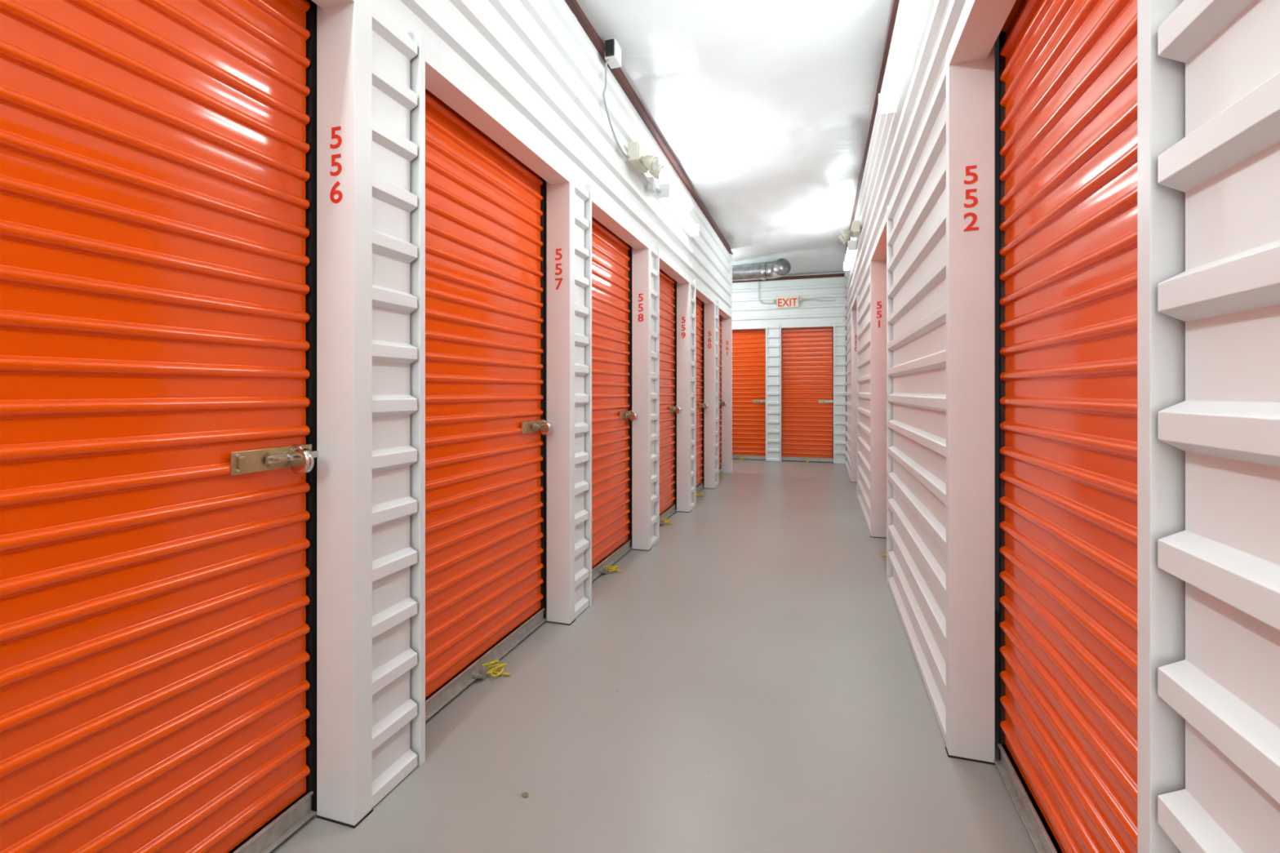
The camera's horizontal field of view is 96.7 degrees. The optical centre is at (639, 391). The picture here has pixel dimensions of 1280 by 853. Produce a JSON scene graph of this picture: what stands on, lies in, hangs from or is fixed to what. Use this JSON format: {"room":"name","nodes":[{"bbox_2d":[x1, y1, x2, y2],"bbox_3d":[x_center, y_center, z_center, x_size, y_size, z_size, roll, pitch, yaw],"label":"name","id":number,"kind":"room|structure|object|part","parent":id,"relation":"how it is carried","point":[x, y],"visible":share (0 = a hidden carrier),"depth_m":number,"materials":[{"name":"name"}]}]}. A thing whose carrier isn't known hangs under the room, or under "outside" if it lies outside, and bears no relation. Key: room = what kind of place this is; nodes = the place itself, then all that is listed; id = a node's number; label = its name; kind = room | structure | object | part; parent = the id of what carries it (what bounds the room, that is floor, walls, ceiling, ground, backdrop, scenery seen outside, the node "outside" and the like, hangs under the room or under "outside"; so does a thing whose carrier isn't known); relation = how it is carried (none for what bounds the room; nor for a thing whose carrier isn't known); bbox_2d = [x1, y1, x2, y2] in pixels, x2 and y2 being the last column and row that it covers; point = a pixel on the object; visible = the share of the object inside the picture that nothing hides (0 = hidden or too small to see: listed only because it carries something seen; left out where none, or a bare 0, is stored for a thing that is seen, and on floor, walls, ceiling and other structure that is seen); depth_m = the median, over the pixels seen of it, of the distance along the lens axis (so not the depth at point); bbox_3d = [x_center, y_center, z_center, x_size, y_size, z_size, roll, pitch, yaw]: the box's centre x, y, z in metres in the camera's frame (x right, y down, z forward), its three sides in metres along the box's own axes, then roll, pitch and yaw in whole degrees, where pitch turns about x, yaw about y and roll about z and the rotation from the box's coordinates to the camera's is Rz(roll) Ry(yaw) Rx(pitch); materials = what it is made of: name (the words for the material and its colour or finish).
{"room":"storage facility corridor","nodes":[
{"label":"storage facility corridor","id":0,"kind":"room"},
{"bbox_2d":[311,0,732,828],"bbox_3d":[-1.756,-0.435,3.560,2.916,3.450,12.351,0,0,17],"label":"wall","id":1,"kind":"structure","parent":0,"point":[526,74],"depth_m":1.97,"materials":[{"name":"white metal"}]},
{"bbox_2d":[0,0,310,852],"bbox_3d":[-1.118,-0.031,1.129,0.153,2.634,1.193,0,0,17],"label":"door","id":2,"kind":"structure","parent":1,"relation":"in","point":[153,175],"depth_m":1.31,"materials":[{"name":"orange metal"}]},
{"bbox_2d":[228,790,316,852],"bbox_3d":[-1.178,1.251,1.151,0.046,0.078,1.205,0,0,17],"label":"bar","id":3,"kind":"object","parent":2,"relation":"attached to","point":[265,839],"visible":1,"depth_m":1.62,"materials":[{"name":"metal"}]},
{"bbox_2d":[230,444,318,475],"bbox_3d":[-1.011,0.190,1.600,0.042,0.060,0.256,0,0,17],"label":"latch","id":4,"kind":"object","parent":2,"relation":"attached to","point":[268,459],"visible":0.79,"depth_m":1.56,"materials":[{"name":"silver metal"}]},
{"bbox_2d":[289,444,314,474],"bbox_3d":[-0.974,0.196,1.632,0.082,0.084,0.026,0,0,17],"label":"padlock","id":5,"kind":"object","parent":4,"relation":"attached to","point":[301,460],"visible":1,"depth_m":1.62,"materials":[{"name":"metal"}]},
{"bbox_2d":[305,0,316,812],"bbox_3d":[-1.207,-0.020,1.161,0.062,2.620,1.249,0,0,17],"label":"tracks","id":6,"kind":"object","parent":1,"relation":"attached to","point":[311,14],"visible":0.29,"depth_m":1.73,"materials":[{"name":"black metal"}]},
{"bbox_2d":[329,125,342,203],"bbox_3d":[-0.907,-0.675,1.699,0.046,0.227,0.001,0,0,17],"label":"number","id":7,"kind":"object","parent":1,"relation":"attached to","point":[333,191],"visible":1,"depth_m":1.70,"materials":[{"name":"red paint"}]},
{"bbox_2d":[425,88,543,697],"bbox_3d":[-0.662,-0.031,2.583,0.154,2.634,1.193,0,0,17],"label":"door","id":8,"kind":"structure","parent":1,"relation":"in","point":[483,535],"depth_m":2.57,"materials":[{"name":"orange metal"}]},
{"bbox_2d":[425,608,546,721],"bbox_3d":[-0.721,1.251,2.605,0.046,0.078,1.205,0,0,17],"label":"bar","id":9,"kind":"object","parent":8,"relation":"attached to","point":[434,702],"visible":0.52,"depth_m":2.56,"materials":[{"name":"metal"}]},
{"bbox_3d":[-0.678,1.261,2.571,0.171,0.051,0.088,0,0,-27],"label":"pull cord","id":10,"kind":"part","parent":8,"relation":"part of","materials":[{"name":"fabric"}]},
{"bbox_2d":[521,420,543,433],"bbox_3d":[-0.554,0.190,3.054,0.042,0.060,0.256,0,0,17],"label":"latch","id":11,"kind":"object","parent":8,"relation":"attached to","point":[527,426],"visible":0.7,"depth_m":3.02,"materials":[{"name":"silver metal"}]},
{"bbox_2d":[537,419,552,435],"bbox_3d":[-0.517,0.196,3.086,0.082,0.084,0.026,0,0,17],"label":"padlock","id":12,"kind":"object","parent":11,"relation":"attached to","point":[545,428],"visible":0.99,"depth_m":3.07,"materials":[{"name":"metal"}]},
{"bbox_2d":[540,177,545,618],"bbox_3d":[-0.750,-0.020,2.614,0.062,2.620,1.249,0,0,17],"label":"tracks","id":13,"kind":"object","parent":1,"relation":"attached to","point":[543,186],"visible":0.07,"depth_m":3.18,"materials":[{"name":"black metal"}]},
{"bbox_2d":[555,248,563,289],"bbox_3d":[-0.449,-0.675,3.152,0.049,0.228,0.001,0,0,17],"label":"number","id":14,"kind":"object","parent":1,"relation":"attached to","point":[560,249],"visible":1,"depth_m":3.15,"materials":[{"name":"red paint"}]},
{"bbox_2d":[591,216,630,573],"bbox_3d":[-0.205,-0.030,4.036,0.154,2.634,1.193,0,0,17],"label":"door","id":15,"kind":"structure","parent":1,"relation":"in","point":[610,258],"depth_m":4.17,"materials":[{"name":"orange metal"}]},
{"bbox_3d":[-0.225,1.262,4.034,0.172,0.050,0.106,0,0,-28],"label":"pull cord","id":16,"kind":"part","parent":15,"relation":"part of","materials":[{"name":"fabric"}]},
{"bbox_2d":[591,539,631,581],"bbox_3d":[-0.265,1.251,4.059,0.046,0.078,1.205,0,0,17],"label":"bar","id":17,"kind":"object","parent":15,"relation":"attached to","point":[611,558],"visible":0.42,"depth_m":4.21,"materials":[{"name":"metal"}]},
{"bbox_2d":[619,410,631,419],"bbox_3d":[-0.098,0.190,4.508,0.042,0.060,0.256,0,0,17],"label":"latch","id":18,"kind":"object","parent":15,"relation":"attached to","point":[623,415],"visible":0.73,"depth_m":4.47,"materials":[{"name":"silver metal"}]},
{"bbox_2d":[627,410,637,421],"bbox_3d":[-0.061,0.196,4.540,0.082,0.084,0.026,0,0,17],"label":"padlock","id":19,"kind":"object","parent":18,"relation":"attached to","point":[633,415],"visible":1,"depth_m":4.53,"materials":[{"name":"metal"}]},
{"bbox_2d":[604,38,621,68],"bbox_3d":[-0.175,-2.170,3.653,0.073,0.120,0.135,0,0,17],"label":"junction box","id":20,"kind":"object","parent":1,"relation":"attached to","point":[612,48],"visible":1,"depth_m":3.60,"materials":[{"name":"white plastic"}]},
{"bbox_2d":[603,58,629,157],"bbox_3d":[-0.147,-1.889,3.833,0.034,0.470,0.518,0,0,17],"label":"electrical cable","id":21,"kind":"object","parent":20,"relation":"attached to","point":[607,60],"visible":1,"depth_m":3.65,"materials":[{"name":"white plastic"}]},
{"bbox_2d":[627,244,631,546],"bbox_3d":[-0.293,-0.020,4.068,0.062,2.620,1.249,0,0,17],"label":"tracks","id":22,"kind":"object","parent":1,"relation":"attached to","point":[629,250],"visible":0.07,"depth_m":4.63,"materials":[{"name":"black metal"}]},
{"bbox_2d":[637,293,643,321],"bbox_3d":[0.006,-0.675,4.607,0.047,0.227,0.001,0,0,17],"label":"number","id":23,"kind":"object","parent":1,"relation":"attached to","point":[639,296],"visible":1,"depth_m":4.61,"materials":[{"name":"red paint"}]},
{"bbox_2d":[627,141,664,179],"bbox_3d":[0.053,-1.681,4.176,0.215,0.208,0.275,0,0,17],"label":"emergency light","id":24,"kind":"object","parent":1,"relation":"attached to","point":[638,158],"visible":1,"depth_m":4.08,"materials":[{"name":"beige plastic"}]},
{"bbox_2d":[564,0,733,254],"bbox_3d":[-0.430,-2.215,3.149,0.112,0.110,12.350,0,0,17],"label":"trim","id":25,"kind":"structure","parent":1,"relation":"attached to","point":[599,45],"depth_m":4.39,"materials":[{"name":"brown metal"}]},
{"bbox_2d":[640,173,661,192],"bbox_3d":[0.098,-1.665,4.597,0.048,0.110,0.552,0,0,17],"label":"conduit","id":26,"kind":"object","parent":1,"relation":"attached to","point":[651,188],"visible":0.84,"depth_m":4.55,"materials":[{"name":"white plastic"}]},
{"bbox_2d":[659,268,675,524],"bbox_3d":[0.252,-0.031,5.490,0.153,2.634,1.193,0,0,17],"label":"door","id":27,"kind":"structure","parent":1,"relation":"in","point":[666,282],"depth_m":5.79,"materials":[{"name":"orange metal"}]},
{"bbox_3d":[0.232,1.261,5.486,0.172,0.051,0.103,0,0,-28],"label":"pull cord","id":28,"kind":"part","parent":27,"relation":"part of","materials":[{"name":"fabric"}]},
{"bbox_2d":[659,504,676,524],"bbox_3d":[0.192,1.251,5.513,0.046,0.078,1.205,0,0,17],"label":"bar","id":29,"kind":"object","parent":27,"relation":"attached to","point":[670,510],"visible":0.43,"depth_m":5.81,"materials":[{"name":"metal"}]},
{"bbox_2d":[669,405,676,412],"bbox_3d":[0.359,0.190,5.961,0.042,0.060,0.256,0,0,17],"label":"latch","id":30,"kind":"object","parent":27,"relation":"attached to","point":[672,409],"visible":0.86,"depth_m":5.94,"materials":[{"name":"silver metal"}]},
{"bbox_2d":[674,405,681,413],"bbox_3d":[0.396,0.196,5.994,0.082,0.084,0.026,0,0,17],"label":"padlock","id":31,"kind":"object","parent":30,"relation":"attached to","point":[678,410],"visible":0.99,"depth_m":5.98,"materials":[{"name":"metal"}]},
{"bbox_2d":[673,279,675,504],"bbox_3d":[0.164,-0.020,5.522,0.062,2.620,1.249,0,0,17],"label":"tracks","id":32,"kind":"object","parent":1,"relation":"attached to","point":[673,279],"visible":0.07,"depth_m":6.09,"materials":[{"name":"black metal"}]},
{"bbox_2d":[658,182,698,235],"bbox_3d":[0.393,-1.710,5.453,0.098,0.122,1.252,0,0,17],"label":"fluorescent light fixture","id":33,"kind":"object","parent":1,"relation":"attached to","point":[667,197],"visible":0.99,"depth_m":5.25,"materials":[{"name":"white plastic"}]},
{"bbox_2d":[681,316,685,338],"bbox_3d":[0.463,-0.675,6.061,0.046,0.228,0.001,0,0,17],"label":"number","id":34,"kind":"object","parent":1,"relation":"attached to","point":[682,317],"visible":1,"depth_m":6.06,"materials":[{"name":"red paint"}]},
{"bbox_2d":[675,281,702,506],"bbox_3d":[0.620,-0.020,6.976,0.062,2.620,1.249,0,0,17],"label":"tracks","id":35,"kind":"object","parent":1,"relation":"attached to","point":[676,282],"visible":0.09,"depth_m":6.39,"materials":[{"name":"black metal"}]},
{"bbox_2d":[695,296,704,496],"bbox_3d":[0.708,-0.030,6.944,0.155,2.634,1.193,0,0,17],"label":"door","id":36,"kind":"structure","parent":1,"relation":"in","point":[699,380],"depth_m":7.33,"materials":[{"name":"orange metal"}]},
{"bbox_2d":[695,482,703,493],"bbox_3d":[0.649,1.251,6.967,0.046,0.078,1.205,0,0,17],"label":"bar","id":37,"kind":"object","parent":36,"relation":"attached to","point":[699,487],"visible":0.41,"depth_m":7.31,"materials":[{"name":"metal"}]},
{"bbox_3d":[0.693,1.261,6.933,0.172,0.051,0.087,0,0,-28],"label":"pull cord","id":38,"kind":"part","parent":36,"relation":"part of","materials":[{"name":"fabric"}]},
{"bbox_2d":[698,403,703,408],"bbox_3d":[0.816,0.190,7.415,0.042,0.060,0.256,0,0,17],"label":"latch","id":39,"kind":"object","parent":36,"relation":"attached to","point":[700,405],"visible":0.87,"depth_m":7.38,"materials":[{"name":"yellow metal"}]},
{"bbox_2d":[702,402,708,408],"bbox_3d":[0.853,0.196,7.448,0.082,0.084,0.026,0,0,17],"label":"padlock","id":40,"kind":"object","parent":39,"relation":"attached to","point":[705,406],"visible":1,"depth_m":7.44,"materials":[{"name":"metal"}]},
{"bbox_2d":[707,331,711,348],"bbox_3d":[0.919,-0.675,7.515,0.048,0.227,0.001,0,0,17],"label":"number","id":41,"kind":"object","parent":1,"relation":"attached to","point":[708,331],"visible":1,"depth_m":7.51,"materials":[{"name":"red paint"}]},
{"bbox_2d":[702,302,721,484],"bbox_3d":[1.077,-0.020,8.430,0.062,2.620,1.249,0,0,17],"label":"tracks","id":42,"kind":"object","parent":1,"relation":"attached to","point":[703,302],"visible":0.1,"depth_m":7.84,"materials":[{"name":"black metal"}]},
{"bbox_2d":[719,315,724,478],"bbox_3d":[1.165,-0.031,8.398,0.154,2.634,1.193,0,0,17],"label":"door","id":43,"kind":"structure","parent":1,"relation":"in","point":[720,317],"depth_m":8.90,"materials":[{"name":"orange metal"}]},
{"bbox_2d":[270,458,1037,852],"bbox_3d":[-0.450,1.350,4.072,5.300,0.120,14.700,0,0,17],"label":"floor","id":44,"kind":"structure","parent":0,"point":[749,680],"depth_m":2.19,"materials":[{"name":"grey paint"}]},
{"bbox_2d":[520,791,528,797],"bbox_3d":[-0.367,1.286,1.814,0.022,0.006,0.025,0,0,-42],"label":"dry leaf","id":45,"kind":"object","parent":44,"relation":"on","point":[524,794],"visible":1,"depth_m":1.81,"materials":[{"name":"beige plant"}]},
{"bbox_2d":[732,454,765,460],"bbox_3d":[1.923,1.251,10.726,0.897,0.078,0.046,0,0,17],"label":"bar","id":46,"kind":"object","parent":44,"relation":"on","point":[734,456],"visible":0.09,"depth_m":10.67,"materials":[{"name":"metal"}]},
{"bbox_2d":[782,456,832,462],"bbox_3d":[3.047,1.251,10.373,0.896,0.078,0.046,0,0,17],"label":"bar","id":47,"kind":"object","parent":44,"relation":"on","point":[784,459],"visible":0.97,"depth_m":10.36,"materials":[{"name":"metal"}]},
{"bbox_2d":[994,743,1062,852],"bbox_3d":[1.056,1.251,1.363,0.046,0.078,1.243,0,0,17],"label":"bar","id":48,"kind":"object","parent":44,"relation":"on","point":[1043,840],"visible":0.95,"depth_m":1.70,"materials":[{"name":"metal"}]},
{"bbox_2d":[545,0,893,275],"bbox_3d":[-0.435,-2.243,4.120,5.300,0.534,14.400,0,0,17],"label":"ceiling","id":49,"kind":"structure","parent":0,"point":[765,108],"depth_m":4.60,"materials":[{"name":"white paint"}]},
{"bbox_2d":[732,257,791,280],"bbox_3d":[0.846,-2.108,10.284,3.649,0.320,0.465,0,0,17],"label":"ventilation duct","id":50,"kind":"object","parent":49,"relation":"attached to","point":[781,267],"visible":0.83,"depth_m":9.87,"materials":[{"name":"metal"}]},
{"bbox_2d":[732,271,845,463],"bbox_3d":[1.427,-0.585,10.786,4.663,3.750,0.145,0,0,17],"label":"wall","id":51,"kind":"structure","parent":0,"point":[748,313],"depth_m":10.35,"materials":[{"name":"white metal"}]},
{"bbox_2d":[732,328,765,460],"bbox_3d":[1.900,-0.030,10.665,0.885,2.634,0.156,0,0,17],"label":"door","id":52,"kind":"structure","parent":51,"relation":"in","point":[748,346],"depth_m":10.69,"materials":[{"name":"orange metal"}]},
{"bbox_2d":[752,400,765,403],"bbox_3d":[2.225,0.190,10.605,0.256,0.060,0.042,0,0,17],"label":"latch","id":53,"kind":"object","parent":52,"relation":"attached to","point":[753,401],"visible":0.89,"depth_m":10.61,"materials":[{"name":"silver metal"}]},
{"bbox_2d":[770,294,804,308],"bbox_3d":[2.658,-1.620,10.261,0.591,0.220,0.124,0,0,17],"label":"exit sign","id":54,"kind":"object","parent":51,"relation":"attached to","point":[782,301],"visible":1,"depth_m":10.28,"materials":[{"name":"beige plastic"}]},
{"bbox_2d":[732,273,844,283],"bbox_3d":[1.398,-2.047,10.742,4.628,0.055,0.065,0,0,17],"label":"trim","id":55,"kind":"structure","parent":51,"relation":"attached to","point":[833,275],"depth_m":10.25,"materials":[{"name":"brown metal"}]},
{"bbox_2d":[758,281,836,303],"bbox_3d":[2.825,-1.804,10.263,1.362,0.413,0.020,0,0,17],"label":"conduit","id":56,"kind":"object","parent":51,"relation":"attached to","point":[758,282],"visible":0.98,"depth_m":10.38,"materials":[{"name":"grey metal"}]},
{"bbox_2d":[782,326,832,462],"bbox_3d":[3.024,-0.030,10.312,0.885,2.634,0.155,0,0,17],"label":"door","id":57,"kind":"structure","parent":51,"relation":"in","point":[806,353],"depth_m":10.38,"materials":[{"name":"orange metal"}]},
{"bbox_2d":[817,400,833,403],"bbox_3d":[3.348,0.190,10.252,0.256,0.060,0.042,0,0,17],"label":"latch","id":58,"kind":"object","parent":57,"relation":"attached to","point":[819,401],"visible":1,"depth_m":10.27,"materials":[{"name":"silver metal"}]},
{"bbox_2d":[832,326,833,462],"bbox_3d":[3.056,-0.020,10.401,0.940,2.620,0.062,0,0,17],"label":"tracks","id":59,"kind":"object","parent":51,"relation":"attached to","point":[833,326],"visible":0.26,"depth_m":10.24,"materials":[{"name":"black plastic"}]},
{"bbox_2d":[844,0,1279,852],"bbox_3d":[1.586,-0.510,3.354,0.145,3.600,13.950,0,0,17],"label":"wall","id":60,"kind":"structure","parent":0,"point":[920,403],"depth_m":0.78,"materials":[{"name":"white metal"}]},
{"bbox_2d":[839,219,859,244],"bbox_3d":[2.383,-1.801,6.484,0.215,0.208,0.275,0,0,17],"label":"emergency light","id":61,"kind":"object","parent":60,"relation":"attached to","point":[844,236],"visible":1,"depth_m":6.39,"materials":[{"name":"beige plastic"}]},
{"bbox_2d":[843,240,856,271],"bbox_3d":[2.790,-1.790,7.582,0.098,0.122,1.252,0,0,17],"label":"fluorescent light fixture","id":62,"kind":"object","parent":60,"relation":"attached to","point":[851,245],"visible":0.98,"depth_m":7.30,"materials":[{"name":"white plastic"}]},
{"bbox_2d":[844,0,899,254],"bbox_3d":[1.563,-2.360,3.361,0.112,0.100,13.950,0,0,17],"label":"trim","id":63,"kind":"structure","parent":60,"relation":"attached to","point":[895,3],"depth_m":4.39,"materials":[{"name":"brown metal"}]},
{"bbox_2d":[876,301,881,327],"bbox_3d":[2.101,-0.673,4.999,0.042,0.226,0.001,0,0,17],"label":"number","id":64,"kind":"object","parent":60,"relation":"attached to","point":[880,307],"visible":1,"depth_m":5.00,"materials":[{"name":"red paint"}]},
{"bbox_2d":[878,0,927,114],"bbox_3d":[1.282,-1.710,2.784,0.098,0.122,1.252,0,0,17],"label":"fluorescent light fixture","id":65,"kind":"object","parent":60,"relation":"attached to","point":[910,13],"visible":1,"depth_m":2.79,"materials":[{"name":"white plastic"}]},
{"bbox_2d":[963,164,978,231],"bbox_3d":[1.155,-0.673,1.984,0.047,0.226,0.001,0,0,17],"label":"number","id":66,"kind":"object","parent":60,"relation":"attached to","point":[975,175],"visible":1,"depth_m":1.98,"materials":[{"name":"red paint"}]},
{"bbox_2d":[999,30,1005,760],"bbox_3d":[1.085,-0.020,1.354,0.062,2.620,1.287,0,0,17],"label":"tracks","id":67,"kind":"object","parent":60,"relation":"attached to","point":[1002,34],"visible":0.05,"depth_m":1.96,"materials":[{"name":"black metal"}]},
{"bbox_2d":[999,0,1137,852],"bbox_3d":[0.996,-0.030,1.386,0.154,2.634,1.231,0,0,17],"label":"door","id":68,"kind":"structure","parent":60,"relation":"in","point":[1069,73],"depth_m":1.42,"materials":[{"name":"orange metal"}]},
{"bbox_3d":[1.272,0.190,8.869,0.042,0.060,0.256,0,0,17],"label":"latch","id":69,"kind":"object","parent":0,"visible":0},
{"bbox_2d":[721,400,726,406],"bbox_3d":[1.310,0.196,8.902,0.082,0.084,0.026,0,0,17],"label":"padlock","id":70,"kind":"object","parent":69,"relation":"attached to","point":[723,403],"visible":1,"depth_m":8.89,"materials":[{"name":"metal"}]}
]}

